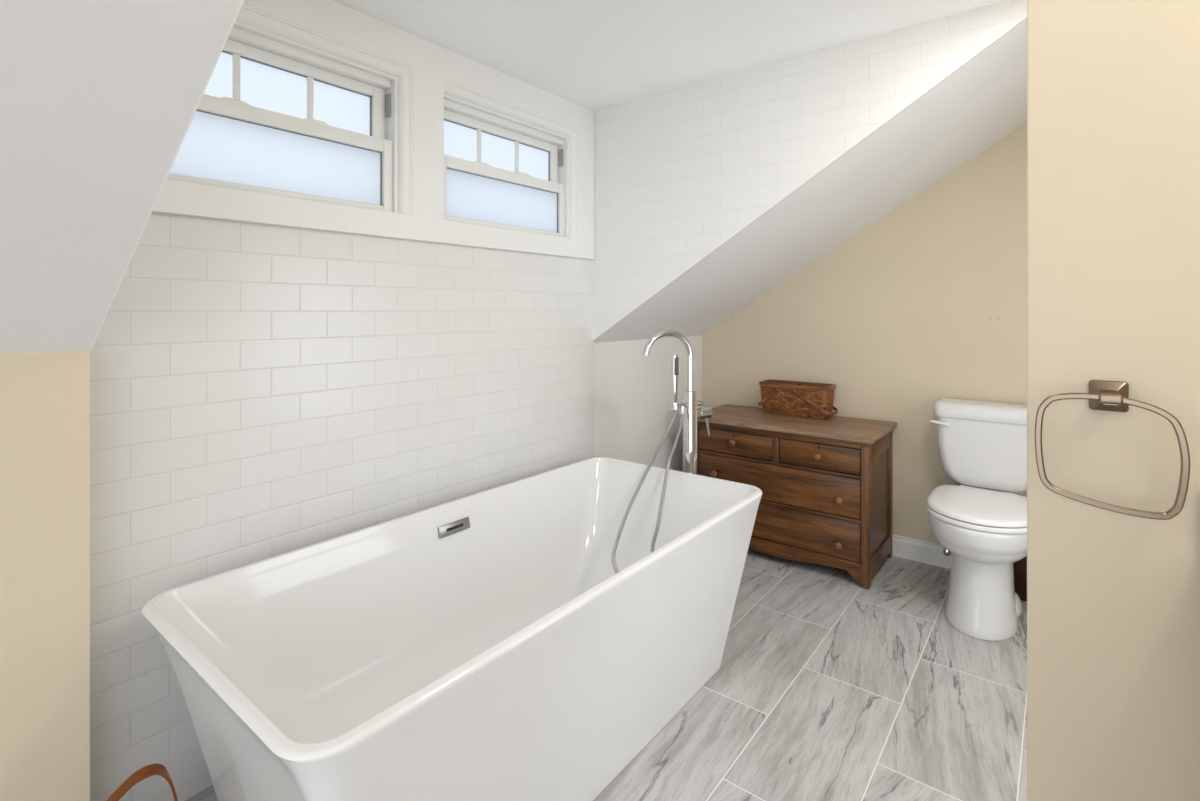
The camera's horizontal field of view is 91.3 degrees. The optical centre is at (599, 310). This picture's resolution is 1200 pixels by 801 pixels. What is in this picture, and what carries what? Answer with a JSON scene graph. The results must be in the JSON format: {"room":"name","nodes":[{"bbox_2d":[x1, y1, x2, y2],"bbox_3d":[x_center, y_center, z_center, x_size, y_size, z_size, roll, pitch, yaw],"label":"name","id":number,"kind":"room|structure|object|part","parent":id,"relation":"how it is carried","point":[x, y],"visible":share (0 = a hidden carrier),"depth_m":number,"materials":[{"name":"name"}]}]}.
{"room":"bathroom","nodes":[
{"label":"bathroom","id":0,"kind":"room"},
{"bbox_2d":[0,350,89,800],"bbox_3d":[-2.018,0.657,0.259,0.229,1.146,2.710,0,0,38],"label":"wall","id":1,"kind":"structure","parent":0,"point":[45,396],"depth_m":1.20,"materials":[{"name":"beige paint"}]},
{"bbox_2d":[0,0,240,353],"bbox_3d":[-1.317,-0.416,-0.292,1.754,1.124,2.710,0,0,38],"label":"ceiling","id":2,"kind":"structure","parent":0,"point":[99,98],"depth_m":0.84,"materials":[{"name":"white paint"}]},
{"bbox_2d":[90,0,243,349],"bbox_3d":[-0.497,-0.422,0.756,1.763,1.012,0.053,0,0,38],"label":"wall","id":3,"kind":"structure","parent":0,"point":[242,1],"depth_m":0.92,"materials":[{"name":"white paint"}]},
{"bbox_2d":[90,212,701,800],"bbox_3d":[-0.295,0.151,2.527,0.130,2.158,3.065,0,0,38],"label":"wall","id":4,"kind":"structure","parent":0,"point":[259,392],"depth_m":1.69,"materials":[{"name":"white tile"}]},
{"bbox_2d":[166,5,411,214],"bbox_3d":[-0.903,-0.567,1.717,0.117,0.497,0.736,0,0,38],"label":"window","id":5,"kind":"structure","parent":4,"relation":"in","point":[285,108],"depth_m":1.74,"materials":[{"name":"white plastic"}]},
{"bbox_3d":[-0.915,-0.433,1.704,0.004,0.186,0.620,0,0,38],"label":"glass pane","id":6,"kind":"part","parent":5,"relation":"part of","materials":[{"name":"white"}]},
{"bbox_3d":[-0.913,-0.445,1.702,0.032,0.238,0.676,0,0,38],"label":"sash","id":7,"kind":"part","parent":5,"relation":"part of","materials":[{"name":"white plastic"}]},
{"bbox_3d":[-0.953,-0.633,1.714,0.004,0.166,0.618,0,0,38],"label":"glass pane","id":8,"kind":"part","parent":5,"relation":"part of","materials":[{"name":"white"}]},
{"bbox_3d":[-0.943,-0.633,1.722,0.032,0.222,0.669,0,0,38],"label":"sash","id":9,"kind":"part","parent":5,"relation":"part of","materials":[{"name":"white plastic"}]},
{"bbox_2d":[152,0,593,258],"bbox_3d":[-0.595,-0.583,2.025,0.018,0.690,1.821,0,0,38],"label":"trim","id":10,"kind":"structure","parent":4,"relation":"attached to","point":[431,63],"depth_m":1.99,"materials":[{"name":"white wood"}]},
{"bbox_2d":[444,80,578,238],"bbox_3d":[-0.369,-0.567,2.395,0.117,0.497,0.736,0,0,38],"label":"window","id":11,"kind":"structure","parent":4,"relation":"in","point":[507,166],"depth_m":2.38,"materials":[{"name":"white plastic"}]},
{"bbox_3d":[-0.418,-0.633,2.392,0.004,0.166,0.618,0,0,38],"label":"glass pane","id":12,"kind":"part","parent":11,"relation":"part of","materials":[{"name":"white"}]},
{"bbox_3d":[-0.408,-0.633,2.400,0.032,0.222,0.669,0,0,38],"label":"sash","id":13,"kind":"part","parent":11,"relation":"part of","materials":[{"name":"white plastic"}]},
{"bbox_3d":[-0.381,-0.433,2.381,0.004,0.186,0.620,0,0,38],"label":"glass pane","id":14,"kind":"part","parent":11,"relation":"part of","materials":[{"name":"white glass"}]},
{"bbox_3d":[-0.379,-0.445,2.380,0.032,0.238,0.676,0,0,38],"label":"sash","id":15,"kind":"part","parent":11,"relation":"part of","materials":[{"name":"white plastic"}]},
{"bbox_2d":[185,548,1026,800],"bbox_3d":[0.468,1.260,0.230,4.350,0.060,5.740,0,0,38],"label":"floor","id":16,"kind":"structure","parent":0,"point":[826,686],"depth_m":1.84,"materials":[{"name":"grey tile"}]},
{"bbox_2d":[106,763,177,800],"bbox_3d":[-0.869,1.047,1.111,0.214,0.362,0.214,0,0,38],"label":"basket","id":17,"kind":"object","parent":16,"relation":"on","point":[150,770],"visible":1,"depth_m":1.11,"materials":[{"name":"wicker"}]},
{"bbox_2d":[141,457,762,800],"bbox_3d":[-0.215,0.939,1.734,0.800,0.577,1.688,0,0,38],"label":"bathtub","id":18,"kind":"object","parent":16,"relation":"on","point":[488,645],"visible":1,"depth_m":1.54,"materials":[{"name":"white ceramic"}]},
{"bbox_3d":[-0.486,0.724,1.958,0.016,0.036,0.124,0,0,38],"label":"overflow plate","id":19,"kind":"part","parent":18,"relation":"part of","materials":[{"name":"grey metal"}]},
{"bbox_2d":[612,330,712,573],"bbox_3d":[0.230,0.654,2.218,0.259,1.150,0.764,0,0,22],"label":"tub filler","id":20,"kind":"object","parent":16,"relation":"on","point":[689,413],"visible":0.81,"depth_m":2.43,"materials":[{"name":"silver metal"}]},
{"bbox_3d":[0.279,0.212,2.403,0.258,0.266,0.025,0,0,-32],"label":"spout","id":21,"kind":"part","parent":20,"relation":"part of","materials":[{"name":"silver metal"}]},
{"bbox_2d":[671,402,677,409],"bbox_3d":[0.307,0.394,2.420,0.029,0.028,0.029,0,0,38],"label":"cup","id":22,"kind":"object","parent":20,"relation":"on","point":[674,405],"depth_m":2.41,"materials":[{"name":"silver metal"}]},
{"bbox_2d":[679,406,683,413],"bbox_3d":[0.340,0.413,2.441,0.021,0.034,0.021,0,0,38],"label":"outlet","id":23,"kind":"object","parent":20,"relation":"attached to","point":[681,408],"depth_m":2.43,"materials":[{"name":"metal"}]},
{"bbox_3d":[0.412,0.394,2.486,0.044,0.028,0.028,0,0,-32],"label":"diverter knob","id":24,"kind":"part","parent":20,"relation":"part of","materials":[{"name":"silver metal"}]},
{"bbox_3d":[0.463,0.496,2.517,0.023,0.086,0.012,0,0,-37],"label":"lever","id":25,"kind":"part","parent":20,"relation":"part of","materials":[{"name":"silver metal"}]},
{"bbox_2d":[697,404,896,588],"bbox_3d":[0.968,0.893,3.023,0.928,0.670,0.490,0,0,38],"label":"dresser","id":26,"kind":"object","parent":16,"relation":"on","point":[825,485],"visible":0.8,"depth_m":2.78,"materials":[{"name":"brown wood"}]},
{"bbox_3d":[0.590,0.842,3.033,0.038,0.038,0.037,0,0,38],"label":"knob","id":27,"kind":"part","parent":26,"relation":"part of","materials":[{"name":"brown wood"}]},
{"bbox_3d":[0.671,0.670,2.969,0.038,0.038,0.037,0,0,38],"label":"knob","id":28,"kind":"part","parent":26,"relation":"part of","materials":[{"name":"brown wood"}]},
{"bbox_3d":[0.790,0.676,3.121,0.408,0.114,0.353,0,0,38],"label":"drawer","id":29,"kind":"part","parent":26,"relation":"part of","materials":[{"name":"brown wood"}]},
{"bbox_3d":[0.847,0.743,2.869,0.816,0.014,0.039,0,0,38],"label":"rail","id":30,"kind":"part","parent":26,"relation":"part of","materials":[{"name":"brown wood"}]},
{"bbox_3d":[0.847,0.606,2.869,0.816,0.020,0.039,0,0,38],"label":"rail","id":31,"kind":"part","parent":26,"relation":"part of","materials":[{"name":"brown wood"}]},
{"bbox_3d":[0.948,0.842,2.997,0.810,0.177,0.353,0,0,38],"label":"drawer","id":32,"kind":"part","parent":26,"relation":"part of","materials":[{"name":"brown wood"}]},
{"bbox_3d":[0.972,0.589,3.028,0.902,0.014,0.466,0,0,38],"label":"cornice","id":33,"kind":"part","parent":26,"relation":"part of","materials":[{"name":"brown wood"}]},
{"bbox_2d":[758,379,837,418],"bbox_3d":[1.054,0.473,3.139,0.404,0.168,0.181,0,0,38],"label":"woven basket","id":34,"kind":"object","parent":26,"relation":"on","point":[781,397],"visible":1,"depth_m":3.08,"materials":[{"name":"brown wicker"}]},
{"bbox_3d":[0.943,0.466,3.226,0.121,0.114,0.175,0,0,38],"label":"handle","id":35,"kind":"part","parent":34,"relation":"part of","materials":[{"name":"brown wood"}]},
{"bbox_3d":[1.136,0.472,3.074,0.197,0.128,0.175,0,0,38],"label":"handle","id":36,"kind":"part","parent":34,"relation":"part of","materials":[{"name":"brown wood"}]},
{"bbox_3d":[0.847,1.131,2.869,0.816,0.010,0.039,0,0,38],"label":"rail","id":37,"kind":"part","parent":26,"relation":"part of","materials":[{"name":"brown wood"}]},
{"bbox_3d":[0.948,1.036,2.997,0.810,0.174,0.353,0,0,38],"label":"drawer","id":38,"kind":"part","parent":26,"relation":"part of","materials":[{"name":"brown wood"}]},
{"bbox_3d":[0.847,0.940,2.869,0.816,0.013,0.039,0,0,38],"label":"rail","id":39,"kind":"part","parent":26,"relation":"part of","materials":[{"name":"brown wood"}]},
{"bbox_3d":[1.004,0.674,2.707,0.038,0.038,0.037,0,0,38],"label":"knob","id":40,"kind":"part","parent":26,"relation":"part of","materials":[{"name":"brown wood"}]},
{"bbox_3d":[1.121,0.676,2.861,0.370,0.114,0.353,0,0,38],"label":"drawer","id":41,"kind":"part","parent":26,"relation":"part of","materials":[{"name":"brown wood"}]},
{"bbox_3d":[1.078,1.060,2.648,0.038,0.038,0.037,0,0,38],"label":"knob","id":42,"kind":"part","parent":26,"relation":"part of","materials":[{"name":"brown wood"}]},
{"bbox_3d":[1.078,0.855,2.648,0.038,0.038,0.037,0,0,38],"label":"knob","id":43,"kind":"part","parent":26,"relation":"part of","materials":[{"name":"brown wood"}]},
{"bbox_3d":[1.311,0.890,2.770,0.012,0.520,0.380,0,0,38],"label":"panel","id":44,"kind":"part","parent":26,"relation":"part of","materials":[{"name":"brown wood"}]},
{"bbox_3d":[1.314,1.159,2.768,0.025,0.082,0.370,0,0,38],"label":"rail","id":45,"kind":"part","parent":26,"relation":"part of","materials":[{"name":"brown wood"}]},
{"bbox_3d":[1.314,0.634,2.768,0.025,0.076,0.370,0,0,38],"label":"rail","id":46,"kind":"part","parent":26,"relation":"part of","materials":[{"name":"brown wood"}]},
{"bbox_3d":[1.440,0.912,2.932,0.030,0.632,0.045,0,0,38],"label":"post","id":47,"kind":"part","parent":26,"relation":"part of","materials":[{"name":"brown wood"}]},
{"bbox_2d":[926,397,1026,640],"bbox_3d":[1.588,0.829,2.434,0.420,0.833,0.670,0,0,38],"label":"toilet","id":48,"kind":"object","parent":16,"relation":"on","point":[981,521],"visible":0.83,"depth_m":2.32,"materials":[{"name":"white glazed porcelain"},{"name":"white plastic"},{"name":"chrome"}]},
{"bbox_3d":[1.529,0.508,2.636,0.077,0.026,0.025,0,0,38],"label":"flush lever","id":49,"kind":"part","parent":48,"relation":"part of","materials":[{"name":"white"}]},
{"bbox_3d":[1.526,0.804,2.349,0.376,0.018,0.451,0,0,38],"label":"seat","id":50,"kind":"part","parent":48,"relation":"part of","materials":[{"name":"white plastic"}]},
{"bbox_3d":[1.529,0.779,2.353,0.374,0.024,0.456,0,0,38],"label":"lid","id":51,"kind":"part","parent":48,"relation":"part of","materials":[{"name":"white plastic"}]},
{"bbox_3d":[1.732,0.445,2.611,0.412,0.066,0.214,0,0,38],"label":"tank lid","id":52,"kind":"part","parent":48,"relation":"part of","materials":[{"name":"white ceramic"}]},
{"bbox_3d":[1.732,0.629,2.611,0.390,0.301,0.193,0,0,38],"label":"tank","id":53,"kind":"part","parent":48,"relation":"part of","materials":[{"name":"white ceramic"}]},
{"bbox_2d":[1014,556,1026,600],"bbox_3d":[1.919,1.097,2.476,0.300,0.263,0.154,0,0,38],"label":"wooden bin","id":54,"kind":"object","parent":16,"relation":"on","point":[1020,567],"visible":0.05,"depth_m":2.49,"materials":[{"name":"brown wood"}]},
{"bbox_2d":[334,0,1006,111],"bbox_3d":[0.468,-0.958,0.230,4.350,0.060,5.740,0,0,38],"label":"ceiling","id":55,"kind":"structure","parent":0,"point":[594,55],"depth_m":1.96,"materials":[{"name":"white paint"}]},
{"bbox_2d":[592,0,1026,340],"bbox_3d":[0.654,-0.392,2.210,1.753,1.073,0.012,0,0,38],"label":"wall","id":56,"kind":"structure","parent":0,"point":[680,173],"depth_m":2.31,"materials":[{"name":"white tile"}]},
{"bbox_2d":[595,19,1026,342],"bbox_3d":[0.981,-0.381,2.717,1.868,1.193,1.188,0,0,38],"label":"ceiling","id":57,"kind":"structure","parent":0,"point":[984,101],"depth_m":2.49,"materials":[{"name":"white paint"}]},
{"bbox_2d":[702,123,1026,544],"bbox_3d":[1.642,0.151,2.888,2.695,2.158,0.101,0,0,38],"label":"wall","id":58,"kind":"structure","parent":0,"point":[926,304],"depth_m":2.90,"materials":[{"name":"beige paint"}]},
{"bbox_2d":[892,534,950,568],"bbox_3d":[1.603,1.179,2.847,2.485,0.102,0.014,0,0,38],"label":"baseboard","id":59,"kind":"structure","parent":58,"relation":"attached to","point":[930,553],"depth_m":2.87,"materials":[{"name":"white wood"}]},
{"bbox_2d":[943,483,958,555],"bbox_3d":[1.647,0.969,2.748,0.077,0.368,0.085,0,0,38],"label":"supply valve","id":60,"kind":"object","parent":58,"relation":"attached to","point":[946,552],"visible":0.22,"depth_m":2.74,"materials":[{"name":"silver metal"}]},
{"bbox_3d":[1.623,1.132,2.745,0.030,0.029,0.016,0,0,38],"label":"valve handle","id":61,"kind":"part","parent":60,"relation":"part of","materials":[{"name":"silver metal"}]},
{"bbox_2d":[1027,0,1199,800],"bbox_3d":[1.056,0.151,0.772,0.796,2.158,0.120,0,0,38],"label":"wall","id":62,"kind":"structure","parent":0,"point":[1113,86],"depth_m":0.91,"materials":[{"name":"beige paint"}]},
{"bbox_2d":[1035,380,1189,519],"bbox_3d":[0.765,0.203,0.886,0.174,0.190,0.060,0,0,38],"label":"towel ring","id":63,"kind":"object","parent":62,"relation":"attached to","point":[1103,395],"visible":1,"depth_m":0.87,"materials":[{"name":"silver metal"}]},
{"bbox_3d":[0.770,0.132,0.887,0.047,0.047,0.054,0,0,38],"label":"wall plate","id":64,"kind":"part","parent":63,"relation":"part of","materials":[{"name":"silver metal"}]}
]}

